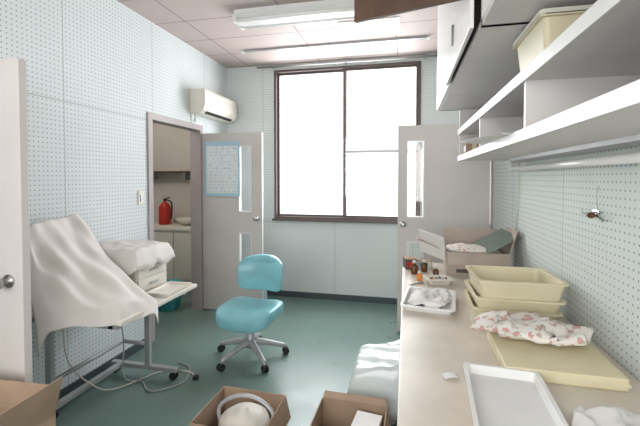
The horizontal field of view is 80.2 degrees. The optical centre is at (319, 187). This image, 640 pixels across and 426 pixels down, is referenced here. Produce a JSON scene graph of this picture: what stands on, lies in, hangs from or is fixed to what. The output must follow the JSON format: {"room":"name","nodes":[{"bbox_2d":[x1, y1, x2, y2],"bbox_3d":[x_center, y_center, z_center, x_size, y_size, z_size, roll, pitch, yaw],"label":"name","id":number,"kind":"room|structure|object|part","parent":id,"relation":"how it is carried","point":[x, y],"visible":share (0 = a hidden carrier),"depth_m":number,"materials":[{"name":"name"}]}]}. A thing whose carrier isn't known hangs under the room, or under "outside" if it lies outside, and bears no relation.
{"room":"examination room","nodes":[
{"label":"examination room","id":0,"kind":"room"},
{"bbox_2d":[0,0,227,389],"bbox_3d":[-1.863,-0.014,2.052,0.100,2.860,5.780,0,2,13],"label":"wall","id":1,"kind":"structure","parent":0,"point":[96,69],"depth_m":2.76,"materials":[{"name":"white paint"}]},
{"bbox_2d":[0,58,32,382],"bbox_3d":[-1.544,0.441,1.663,0.650,1.948,0.036,0,2,13],"label":"leaf","id":2,"kind":"object","parent":1,"relation":"attached to","point":[15,301],"visible":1,"depth_m":1.58,"materials":[{"name":"paint"}]},
{"bbox_2d":[0,274,14,289],"bbox_3d":[-1.306,0.389,1.555,0.056,0.056,0.068,0,2,13],"label":"door knob","id":3,"kind":"object","parent":2,"relation":"attached to","point":[8,281],"visible":1,"depth_m":1.58,"materials":[{"name":"silver metal"}]},
{"bbox_2d":[58,339,144,399],"bbox_3d":[-1.523,1.348,3.339,0.012,0.070,3.150,0,2,13],"label":"baseboard","id":4,"kind":"structure","parent":1,"relation":"attached to","point":[135,348],"depth_m":2.81,"materials":[{"name":"grey plastic"}]},
{"bbox_2d":[138,191,143,204],"bbox_3d":[-1.532,0.085,3.259,0.014,0.120,0.075,0,2,13],"label":"light switch","id":5,"kind":"object","parent":1,"relation":"attached to","point":[140,193],"visible":1,"depth_m":3.25,"materials":[{"name":"beige plastic"}]},
{"bbox_2d":[147,112,203,341],"bbox_3d":[-1.463,0.345,3.817,0.125,2.050,0.920,0,2,13],"label":"trim","id":6,"kind":"structure","parent":1,"relation":"attached to","point":[196,131],"depth_m":4.20,"materials":[{"name":"paint"}]},
{"bbox_2d":[189,88,236,122],"bbox_3d":[-1.196,-0.877,4.330,0.187,0.343,0.760,0,2,13],"label":"air conditioner","id":7,"kind":"object","parent":1,"relation":"attached to","point":[203,102],"visible":1,"depth_m":4.11,"materials":[{"name":"beige plastic"}]},
{"bbox_2d":[204,111,231,121],"bbox_3d":[-1.146,-0.809,4.320,0.031,0.026,0.600,0,2,13],"label":"outlet","id":8,"kind":"object","parent":7,"relation":"attached to","point":[214,114],"depth_m":4.30,"materials":[{"name":"black plastic"}]},
{"bbox_2d":[202,132,263,309],"bbox_3d":[-0.957,0.375,4.165,0.700,1.948,0.036,0,2,13],"label":"leaf","id":9,"kind":"object","parent":1,"relation":"attached to","point":[223,221],"visible":0.7,"depth_m":4.16,"materials":[{"name":"paint"}]},
{"bbox_2d":[204,141,239,196],"bbox_3d":[-1.069,-0.209,4.150,0.420,0.600,0.004,0,2,13],"label":"poster","id":10,"kind":"object","parent":9,"relation":"attached to","point":[222,158],"visible":1,"depth_m":4.15,"materials":[{"name":"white paper"}]},
{"bbox_2d":[238,145,251,211],"bbox_3d":[-0.806,-0.098,4.118,0.150,0.720,0.044,0,2,13],"label":"bead","id":11,"kind":"object","parent":9,"relation":"attached to","point":[239,198],"visible":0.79,"depth_m":4.09,"materials":[{"name":"white paint"}]},
{"bbox_2d":[239,232,251,261],"bbox_3d":[-0.806,0.672,4.138,0.150,0.380,0.044,0,2,13],"label":"bead","id":12,"kind":"object","parent":9,"relation":"attached to","point":[240,233],"visible":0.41,"depth_m":4.13,"materials":[{"name":"white paint"}]},
{"bbox_2d":[153,123,190,221],"bbox_3d":[-2.043,-0.110,5.742,2.080,2.860,0.100,0,2,13],"label":"wall","id":13,"kind":"structure","parent":0,"point":[171,145],"depth_m":5.73,"materials":[{"name":"paint"}]},
{"bbox_2d":[153,171,189,178],"bbox_3d":[-2.023,-0.185,5.556,1.400,0.120,0.250,0,2,13],"label":"shelf","id":14,"kind":"object","parent":13,"relation":"attached to","point":[186,174],"visible":0.32,"depth_m":5.48,"materials":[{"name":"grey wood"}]},
{"bbox_2d":[56,290,399,425],"bbox_3d":[-0.722,1.464,2.151,6.260,0.100,6.600,0,2,13],"label":"floor","id":15,"kind":"structure","parent":0,"point":[324,338],"depth_m":2.98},
{"bbox_2d":[0,376,62,425],"bbox_3d":[-1.281,1.075,1.258,0.563,0.726,0.489,0,2,10],"label":"cardboard box","id":16,"kind":"object","parent":15,"relation":"on","point":[21,403],"visible":1,"depth_m":1.39,"materials":[{"name":"brown cardboard"}]},
{"bbox_2d":[31,282,196,417],"bbox_3d":[-1.328,1.059,2.518,0.690,0.689,0.770,0,2,13],"label":"trolley","id":17,"kind":"object","parent":15,"relation":"on","point":[49,347],"visible":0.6,"depth_m":2.59,"materials":[{"name":"grey metal"}]},
{"bbox_3d":[-1.623,1.056,2.282,0.040,0.590,0.030,0,2,13],"label":"post","id":18,"kind":"part","parent":17,"relation":"part of","materials":[{"name":"grey metal"}]},
{"bbox_3d":[-1.556,1.163,2.578,0.028,0.028,0.600,0,2,13],"label":"rail","id":19,"kind":"part","parent":17,"relation":"part of","materials":[{"name":"grey metal"}]},
{"bbox_2d":[30,213,158,356],"bbox_3d":[-1.364,0.510,2.194,0.683,0.670,0.594,0,2,13],"label":"cover","id":20,"kind":"object","parent":17,"relation":"on","point":[74,283],"visible":0.99,"depth_m":2.10,"materials":[{"name":"white fabric"}]},
{"bbox_2d":[98,239,174,290],"bbox_3d":[-1.390,0.546,2.714,0.503,0.326,0.453,0,2,13],"label":"drawer unit","id":21,"kind":"object","parent":17,"relation":"on","point":[144,262],"visible":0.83,"depth_m":2.61,"materials":[{"name":"white fabric"}]},
{"bbox_3d":[-1.177,0.567,2.671,0.012,0.080,0.300,0,2,13],"label":"drawer","id":22,"kind":"part","parent":21,"relation":"part of","materials":[{"name":"beige plastic"}]},
{"bbox_3d":[-1.177,0.655,2.673,0.012,0.080,0.300,0,2,13],"label":"drawer","id":23,"kind":"part","parent":21,"relation":"part of","materials":[{"name":"beige plastic"}]},
{"bbox_3d":[-1.276,1.042,2.819,0.040,0.590,0.030,0,2,13],"label":"post","id":24,"kind":"part","parent":17,"relation":"part of","materials":[{"name":"grey metal"}]},
{"bbox_2d":[146,281,190,296],"bbox_3d":[-1.046,0.701,2.645,0.178,0.020,0.288,0,2,10],"label":"serving tray","id":25,"kind":"object","parent":17,"relation":"on","point":[170,288],"visible":0.88,"depth_m":2.64,"materials":[{"name":"beige plastic"}]},
{"bbox_2d":[62,326,198,391],"bbox_3d":[-1.302,1.091,2.649,0.819,0.621,0.345,-1,2,-38],"label":"power cable","id":26,"kind":"object","parent":15,"relation":"on","point":[195,377],"visible":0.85,"depth_m":2.70,"materials":[{"name":"grey rubber"}]},
{"bbox_2d":[158,279,183,311],"bbox_3d":[-1.721,1.215,4.298,0.340,0.285,0.340,0,2,13],"label":"laundry basket","id":27,"kind":"object","parent":15,"relation":"on","point":[174,304],"visible":0.34,"depth_m":4.21,"materials":[{"name":"teal plastic"}]},
{"bbox_2d":[154,221,190,281],"bbox_3d":[-2.114,0.924,5.408,1.540,0.810,0.625,0,2,13],"label":"base cabinet","id":28,"kind":"object","parent":15,"relation":"on","point":[177,235],"visible":0.18,"depth_m":5.05,"materials":[{"name":"white paint"}]},
{"bbox_3d":[-2.183,0.906,5.124,0.470,0.620,0.018,0,2,13],"label":"cabinet door","id":29,"kind":"part","parent":28,"relation":"part of","materials":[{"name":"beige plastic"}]},
{"bbox_2d":[154,221,190,230],"bbox_3d":[-2.114,0.539,5.398,1.540,0.040,0.625,0,2,13],"label":"countertop","id":30,"kind":"structure","parent":28,"relation":"on","point":[174,226],"depth_m":5.09,"materials":[{"name":"beige plastic"}]},
{"bbox_2d":[158,197,172,224],"bbox_3d":[-2.213,0.322,5.433,0.176,0.392,0.176,-1,2,-32],"label":"fire extinguisher","id":31,"kind":"object","parent":30,"relation":"on","point":[165,211],"visible":1,"depth_m":5.37,"materials":[{"name":"red metal"}]},
{"bbox_2d":[175,217,190,225],"bbox_3d":[-1.871,0.470,5.338,0.300,0.100,0.300,0,2,13],"label":"bowl","id":32,"kind":"object","parent":30,"relation":"on","point":[185,221],"visible":0.69,"depth_m":5.25,"materials":[{"name":"white ceramic"}]},
{"bbox_3d":[-1.706,0.909,5.016,0.470,0.620,0.018,0,2,13],"label":"cabinet door","id":33,"kind":"part","parent":28,"relation":"part of","materials":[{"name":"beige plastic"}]},
{"bbox_2d":[189,386,290,425],"bbox_3d":[-0.401,1.274,1.962,0.424,0.290,0.365,0,2,14],"label":"box","id":34,"kind":"object","parent":15,"relation":"on","point":[207,416],"visible":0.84,"depth_m":2.07,"materials":[{"name":"brown cardboard"}]},
{"bbox_2d":[217,393,274,425],"bbox_3d":[-0.387,1.242,1.946,0.269,0.345,0.269,-1,2,-33],"label":"pot","id":35,"kind":"object","parent":34,"relation":"in","point":[244,413],"visible":0.94,"depth_m":1.93,"materials":[{"name":"beige plastic"}]},
{"bbox_2d":[216,254,288,373],"bbox_3d":[-0.581,0.990,3.124,0.599,0.798,0.617,0,2,16],"label":"office chair","id":36,"kind":"object","parent":15,"relation":"on","point":[248,315],"visible":1,"depth_m":3.12,"materials":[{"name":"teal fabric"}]},
{"bbox_3d":[-0.716,1.280,3.176,0.271,0.110,0.060,1,2,22],"label":"leg","id":37,"kind":"part","parent":36,"relation":"part of","materials":[{"name":"grey paint"}]},
{"bbox_3d":[-0.672,1.284,2.994,0.060,0.110,0.271,1,2,40],"label":"leg","id":38,"kind":"part","parent":36,"relation":"part of","materials":[{"name":"grey paint"}]},
{"bbox_3d":[-0.569,1.024,3.110,0.480,0.150,0.460,0,2,16],"label":"seat","id":39,"kind":"part","parent":36,"relation":"part of","materials":[{"name":"teal plastic"}]},
{"bbox_3d":[-0.485,1.285,2.981,0.060,0.110,0.271,-1,2,-32],"label":"leg","id":40,"kind":"part","parent":36,"relation":"part of","materials":[{"name":"grey paint"}]},
{"bbox_3d":[-0.504,0.753,3.324,0.410,0.270,0.156,0,2,16],"label":"backrest","id":41,"kind":"part","parent":36,"relation":"part of","materials":[{"name":"teal plastic"}]},
{"bbox_3d":[-0.414,1.280,3.154,0.271,0.110,0.060,0,2,-14],"label":"leg","id":42,"kind":"part","parent":36,"relation":"part of","materials":[{"name":"grey paint"}]},
{"bbox_2d":[310,390,390,425],"bbox_3d":[0.144,1.278,1.902,0.404,0.285,0.378,0,2,14],"label":"box","id":43,"kind":"object","parent":15,"relation":"on","point":[335,408],"visible":1,"depth_m":2.04,"materials":[{"name":"brown cardboard"}]},
{"bbox_2d":[346,339,399,424],"bbox_3d":[0.325,1.203,2.399,0.352,0.408,0.502,0,2,13],"label":"cloth","id":44,"kind":"object","parent":15,"relation":"on","point":[375,372],"visible":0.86,"depth_m":2.22,"materials":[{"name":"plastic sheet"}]},
{"bbox_2d":[397,263,639,425],"bbox_3d":[0.681,1.034,1.370,0.776,0.800,3.320,0,2,13],"label":"countertop","id":45,"kind":"structure","parent":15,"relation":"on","point":[432,345],"depth_m":1.33,"materials":[{"name":"laminate"}]},
{"bbox_2d":[403,256,416,268],"bbox_3d":[0.669,0.556,2.837,0.082,0.078,0.102,0,2,1],"label":"carton","id":46,"kind":"object","parent":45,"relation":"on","point":[407,260],"visible":0.79,"depth_m":2.79,"materials":[{"name":"brown cardboard"}]},
{"bbox_3d":[0.669,0.521,2.837,0.082,0.008,0.102,0,2,1],"label":"lid","id":47,"kind":"part","parent":46,"relation":"part of","materials":[{"name":"cardboard"}]},
{"bbox_2d":[411,261,417,274],"bbox_3d":[0.659,0.554,2.655,0.048,0.091,0.047,0,2,13],"label":"medicine bottle","id":48,"kind":"object","parent":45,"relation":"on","point":[414,267],"visible":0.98,"depth_m":2.64,"materials":[{"name":"orange glass"}]},
{"bbox_2d":[417,271,421,280],"bbox_3d":[0.653,0.576,2.493,0.036,0.056,0.036,0,2,13],"label":"medicine bottle","id":49,"kind":"object","parent":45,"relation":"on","point":[419,275],"visible":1,"depth_m":2.48,"materials":[{"name":"orange plastic"}]},
{"bbox_2d":[421,260,426,271],"bbox_3d":[0.745,0.558,2.718,0.044,0.081,0.043,0,2,13],"label":"medicine bottle","id":50,"kind":"object","parent":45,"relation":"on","point":[423,265],"visible":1,"depth_m":2.70,"materials":[{"name":"orange glass"}]},
{"bbox_2d":[417,258,431,268],"bbox_3d":[0.788,0.566,2.862,0.102,0.056,0.082,1,2,24],"label":"carton","id":51,"kind":"object","parent":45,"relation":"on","point":[419,260],"visible":0.67,"depth_m":2.84,"materials":[{"name":"cardboard"}]},
{"bbox_3d":[0.788,0.541,2.861,0.102,0.006,0.082,1,2,24],"label":"lid","id":52,"kind":"part","parent":51,"relation":"part of","materials":[{"name":"cardboard"}]},
{"bbox_2d":[400,286,455,314],"bbox_3d":[0.586,0.584,2.037,0.266,0.064,0.356,1,2,20],"label":"tray","id":53,"kind":"object","parent":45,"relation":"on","point":[419,299],"visible":1,"depth_m":1.97,"materials":[{"name":"white paint"}]},
{"bbox_2d":[433,266,438,274],"bbox_3d":[0.782,0.567,2.566,0.040,0.071,0.039,0,2,13],"label":"medicine bottle","id":54,"kind":"object","parent":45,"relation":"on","point":[435,271],"visible":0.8,"depth_m":2.55,"materials":[{"name":"orange glass"}]},
{"bbox_2d":[422,275,453,284],"bbox_3d":[0.747,0.586,2.410,0.164,0.041,0.124,0,2,-4],"label":"tray","id":55,"kind":"object","parent":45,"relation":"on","point":[431,279],"visible":1,"depth_m":2.37,"materials":[{"name":"beige plastic"}]},
{"bbox_2d":[442,372,459,378],"bbox_3d":[0.440,0.631,1.278,0.050,0.007,0.035,0,2,-4],"label":"paper scrap","id":56,"kind":"object","parent":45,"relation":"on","point":[446,375],"visible":1,"depth_m":1.28,"materials":[{"name":"white paper"}]},
{"bbox_2d":[416,227,520,275],"bbox_3d":[1.037,0.441,2.717,0.678,0.313,0.386,0,2,13],"label":"carton","id":57,"kind":"object","parent":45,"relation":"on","point":[458,248],"visible":0.98,"depth_m":2.63,"materials":[{"name":"brown cardboard"}]},
{"bbox_2d":[464,289,562,319],"bbox_3d":[0.936,0.589,1.886,0.390,0.062,0.330,0,2,15],"label":"plastic bin","id":58,"kind":"object","parent":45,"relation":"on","point":[476,310],"visible":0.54,"depth_m":1.76,"materials":[{"name":"beige plastic"}]},
{"bbox_2d":[464,279,565,313],"bbox_3d":[0.940,0.535,1.877,0.390,0.062,0.330,0,2,13],"label":"plastic bin","id":59,"kind":"object","parent":58,"relation":"on","point":[481,302],"visible":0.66,"depth_m":1.73,"materials":[{"name":"beige plastic"}]},
{"bbox_2d":[465,265,568,301],"bbox_3d":[0.945,0.467,1.868,0.390,0.090,0.330,0,2,10],"label":"plastic bin","id":60,"kind":"object","parent":59,"relation":"on","point":[505,282],"visible":0.99,"depth_m":1.76,"materials":[{"name":"beige plastic"}]},
{"bbox_2d":[463,362,568,425],"bbox_3d":[0.551,0.623,1.092,0.232,0.035,0.392,0,2,16],"label":"plastic tray","id":61,"kind":"object","parent":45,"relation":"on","point":[498,396],"visible":1,"depth_m":1.13,"materials":[{"name":"paint"}]},
{"bbox_2d":[486,331,631,391],"bbox_3d":[0.833,0.613,1.387,0.363,0.040,0.332,0,2,14],"label":"pad","id":62,"kind":"object","parent":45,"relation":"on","point":[580,366],"visible":0.76,"depth_m":1.29,"materials":[{"name":"beige plastic"}]},
{"bbox_2d":[470,310,594,345],"bbox_3d":[0.829,0.550,1.510,0.435,0.075,0.228,1,2,27],"label":"cloth bundle","id":63,"kind":"object","parent":62,"relation":"on","point":[535,328],"visible":1,"depth_m":1.46,"materials":[{"name":"white fabric"}]},
{"bbox_2d":[571,405,639,425],"bbox_3d":[0.799,0.621,0.971,0.295,0.045,0.207,0,2,13],"label":"cloth","id":64,"kind":"object","parent":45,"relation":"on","point":[600,415],"visible":1,"depth_m":1.01,"materials":[{"name":"white fabric"}]},
{"bbox_2d":[116,0,437,67],"bbox_3d":[-0.361,-1.484,1.674,3.180,0.100,5.980,0,2,13],"label":"ceiling","id":65,"kind":"structure","parent":0,"point":[207,26],"depth_m":3.68,"materials":[{"name":"tile"}]},
{"bbox_2d":[232,0,353,29],"bbox_3d":[-0.185,-1.427,3.133,1.080,0.091,0.220,0,2,13],"label":"lamp","id":66,"kind":"object","parent":65,"relation":"attached to","point":[323,10],"depth_m":3.08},
{"bbox_2d":[241,35,429,53],"bbox_3d":[0.108,-1.480,3.929,1.980,0.026,0.035,0,2,13],"label":"ceiling track","id":67,"kind":"object","parent":65,"relation":"attached to","point":[427,36],"depth_m":3.90,"materials":[{"name":"white metal"}]},
{"bbox_2d":[227,54,458,297],"bbox_3d":[0.288,-0.080,4.579,3.180,2.860,0.100,0,2,13],"label":"wall","id":68,"kind":"structure","parent":0,"point":[358,259],"depth_m":4.62,"materials":[{"name":"white paint"}]},
{"bbox_2d":[267,290,396,304],"bbox_3d":[0.276,1.316,4.561,2.980,0.070,0.012,0,2,13],"label":"baseboard","id":69,"kind":"structure","parent":68,"relation":"attached to","point":[369,299],"depth_m":4.58,"materials":[{"name":"grey plastic"}]},
{"bbox_2d":[272,218,397,223],"bbox_3d":[0.286,0.395,4.514,1.790,0.025,0.051,0,2,13],"label":"sill","id":70,"kind":"structure","parent":68,"relation":"attached to","point":[273,219],"depth_m":4.51,"materials":[{"name":"brown metal"}]},
{"bbox_2d":[257,55,436,68],"bbox_3d":[0.280,-1.466,4.441,2.130,0.031,0.101,0,2,13],"label":"rail","id":71,"kind":"object","parent":68,"relation":"attached to","point":[424,56],"visible":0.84,"depth_m":4.38,"materials":[{"name":"silver metal"}]},
{"bbox_2d":[274,61,420,220],"bbox_3d":[0.299,-0.529,4.549,1.750,1.820,0.110,0,2,13],"label":"frame","id":72,"kind":"object","parent":68,"relation":"attached to","point":[276,72],"visible":0.7,"depth_m":4.56,"materials":[{"name":"brown metal"}]},
{"bbox_2d":[278,64,418,218],"bbox_3d":[0.299,-0.529,4.549,1.694,1.764,0.054,0,2,13],"label":"window","id":73,"kind":"structure","parent":68,"relation":"in","point":[414,65],"depth_m":4.53,"materials":[{"name":"brown metal"}]},
{"bbox_3d":[-0.101,-0.532,4.655,0.867,1.764,0.024,0,2,13],"label":"sash","id":74,"kind":"part","parent":73,"relation":"part of","materials":[{"name":"white glass"}]},
{"bbox_3d":[0.699,-0.429,4.446,0.815,0.035,0.016,0,2,13],"label":"middle rail","id":75,"kind":"part","parent":73,"relation":"part of","materials":[{"name":"grey metal"}]},
{"bbox_2d":[338,17,399,37],"bbox_3d":[0.466,-1.479,3.517,0.540,0.008,0.380,0,2,13],"label":"lamp","id":76,"kind":"object","parent":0,"point":[381,26],"depth_m":3.50,"materials":[{"name":"white plastic"}]},
{"bbox_2d":[493,146,639,381],"bbox_3d":[1.141,0.004,1.373,0.100,2.860,5.780,0,2,13],"label":"wall","id":77,"kind":"structure","parent":0,"point":[599,261],"depth_m":1.64,"materials":[{"name":"white paint"}]},
{"bbox_2d":[397,124,489,331],"bbox_3d":[1.127,0.392,3.509,0.805,1.948,0.036,0,2,13],"label":"leaf","id":78,"kind":"object","parent":77,"relation":"attached to","point":[456,193],"visible":0.54,"depth_m":3.48,"materials":[{"name":"paint"}]},
{"bbox_2d":[400,221,405,226],"bbox_3d":[0.772,0.338,3.535,0.056,0.056,0.068,0,2,13],"label":"door knob","id":79,"kind":"object","parent":78,"relation":"attached to","point":[402,223],"visible":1,"depth_m":3.50,"materials":[{"name":"silver metal"}]},
{"bbox_2d":[406,241,423,257],"bbox_3d":[0.891,0.687,3.570,0.160,0.380,0.044,0,2,13],"label":"bead","id":80,"kind":"object","parent":78,"relation":"attached to","point":[406,241],"visible":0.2,"depth_m":3.55,"materials":[{"name":"white paint"}]},
{"bbox_2d":[406,140,424,217],"bbox_3d":[0.891,-0.083,3.550,0.160,0.720,0.044,0,2,13],"label":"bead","id":81,"kind":"object","parent":78,"relation":"attached to","point":[423,141],"visible":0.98,"depth_m":3.53,"materials":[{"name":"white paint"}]},
{"bbox_2d":[490,161,493,228],"bbox_3d":[1.684,0.346,3.792,0.125,2.050,0.820,0,2,13],"label":"trim","id":82,"kind":"structure","parent":77,"relation":"attached to","point":[491,162],"depth_m":3.40,"materials":[{"name":"paint"}]},
{"bbox_2d":[437,0,596,110],"bbox_3d":[0.844,-0.965,1.527,0.551,0.810,2.800,0,2,13],"label":"upper cabinet","id":83,"kind":"object","parent":77,"relation":"attached to","point":[476,56],"visible":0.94,"depth_m":1.71,"materials":[{"name":"wood"}]},
{"bbox_2d":[354,0,460,22],"bbox_3d":[0.336,-1.011,1.442,0.436,0.675,0.028,1,2,30],"label":"door","id":84,"kind":"structure","parent":83,"relation":"attached to","point":[364,10],"depth_m":1.48,"materials":[{"name":"brown wood"}]},
{"bbox_3d":[0.823,-0.989,2.526,0.018,0.795,0.840,0,2,13],"label":"sliding door","id":85,"kind":"part","parent":83,"relation":"part of","materials":[{"name":"white paint"}]},
{"bbox_3d":[0.627,-0.722,1.803,0.009,0.090,0.030,0,2,13],"label":"handle","id":86,"kind":"part","parent":83,"relation":"part of","materials":[{"name":"grey paint"}]},
{"bbox_3d":[0.627,-0.968,1.740,0.015,0.795,0.860,0,2,13],"label":"sliding door","id":87,"kind":"part","parent":83,"relation":"part of","materials":[{"name":"white paint"}]},
{"bbox_2d":[457,0,639,160],"bbox_3d":[0.929,-0.363,1.514,0.372,0.391,2.780,0,2,13],"label":"wall shelf","id":88,"kind":"object","parent":77,"relation":"attached to","point":[584,87],"visible":0.92,"depth_m":1.16,"materials":[{"name":"wood"}]},
{"bbox_2d":[463,144,478,153],"bbox_3d":[1.079,-0.279,2.682,0.111,0.086,0.122,0,2,13],"label":"carton","id":89,"kind":"object","parent":88,"relation":"on","point":[467,147],"visible":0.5,"depth_m":2.63,"materials":[{"name":"cardboard"}]},
{"bbox_2d":[457,132,513,143],"bbox_3d":[0.827,-0.214,1.653,0.300,0.006,0.420,0,2,-2],"label":"shelf board","id":90,"kind":"object","parent":88,"relation":"on","point":[486,139],"visible":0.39,"depth_m":1.66,"materials":[{"name":"wood"}]},
{"bbox_2d":[513,4,592,71],"bbox_3d":[0.811,-0.470,1.260,0.244,0.142,0.314,0,2,13],"label":"plastic storage bin","id":91,"kind":"object","parent":88,"relation":"on","point":[548,24],"visible":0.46,"depth_m":1.15,"materials":[{"name":"beige plastic"}]},
{"bbox_3d":[0.811,-0.530,1.259,0.244,0.022,0.314,0,2,13],"label":"lid","id":92,"kind":"part","parent":91,"relation":"part of","materials":[{"name":"beige plastic"}]},
{"bbox_2d":[509,134,639,230],"bbox_3d":[1.117,0.074,1.715,0.084,0.503,1.974,0,2,13],"label":"lamp","id":93,"kind":"object","parent":88,"relation":"attached to","point":[633,140],"visible":0.98,"depth_m":1.48,"materials":[{"name":"grey paint"}]},
{"bbox_3d":[1.359,0.057,2.617,0.010,0.492,0.108,0,2,16],"label":"lamp cord","id":94,"kind":"part","parent":93,"relation":"part of","materials":[{"name":"beige plastic"}]},
{"bbox_2d":[581,186,603,221],"bbox_3d":[1.092,0.061,1.518,0.059,0.142,0.122,0,2,13],"label":"wall hook","id":95,"kind":"object","parent":77,"relation":"attached to","point":[596,213],"visible":1,"depth_m":1.54,"materials":[{"name":"silver metal"}]},
{"bbox_3d":[1.107,0.111,1.552,0.030,0.025,0.035,0,2,13],"label":"knob","id":96,"kind":"part","parent":95,"relation":"part of","materials":[{"name":"orange wood"}]},
{"bbox_3d":[1.126,0.104,1.548,0.006,0.030,0.050,0,2,13],"label":"plate","id":97,"kind":"part","parent":95,"relation":"part of","materials":[{"name":"silver metal"}]}
]}

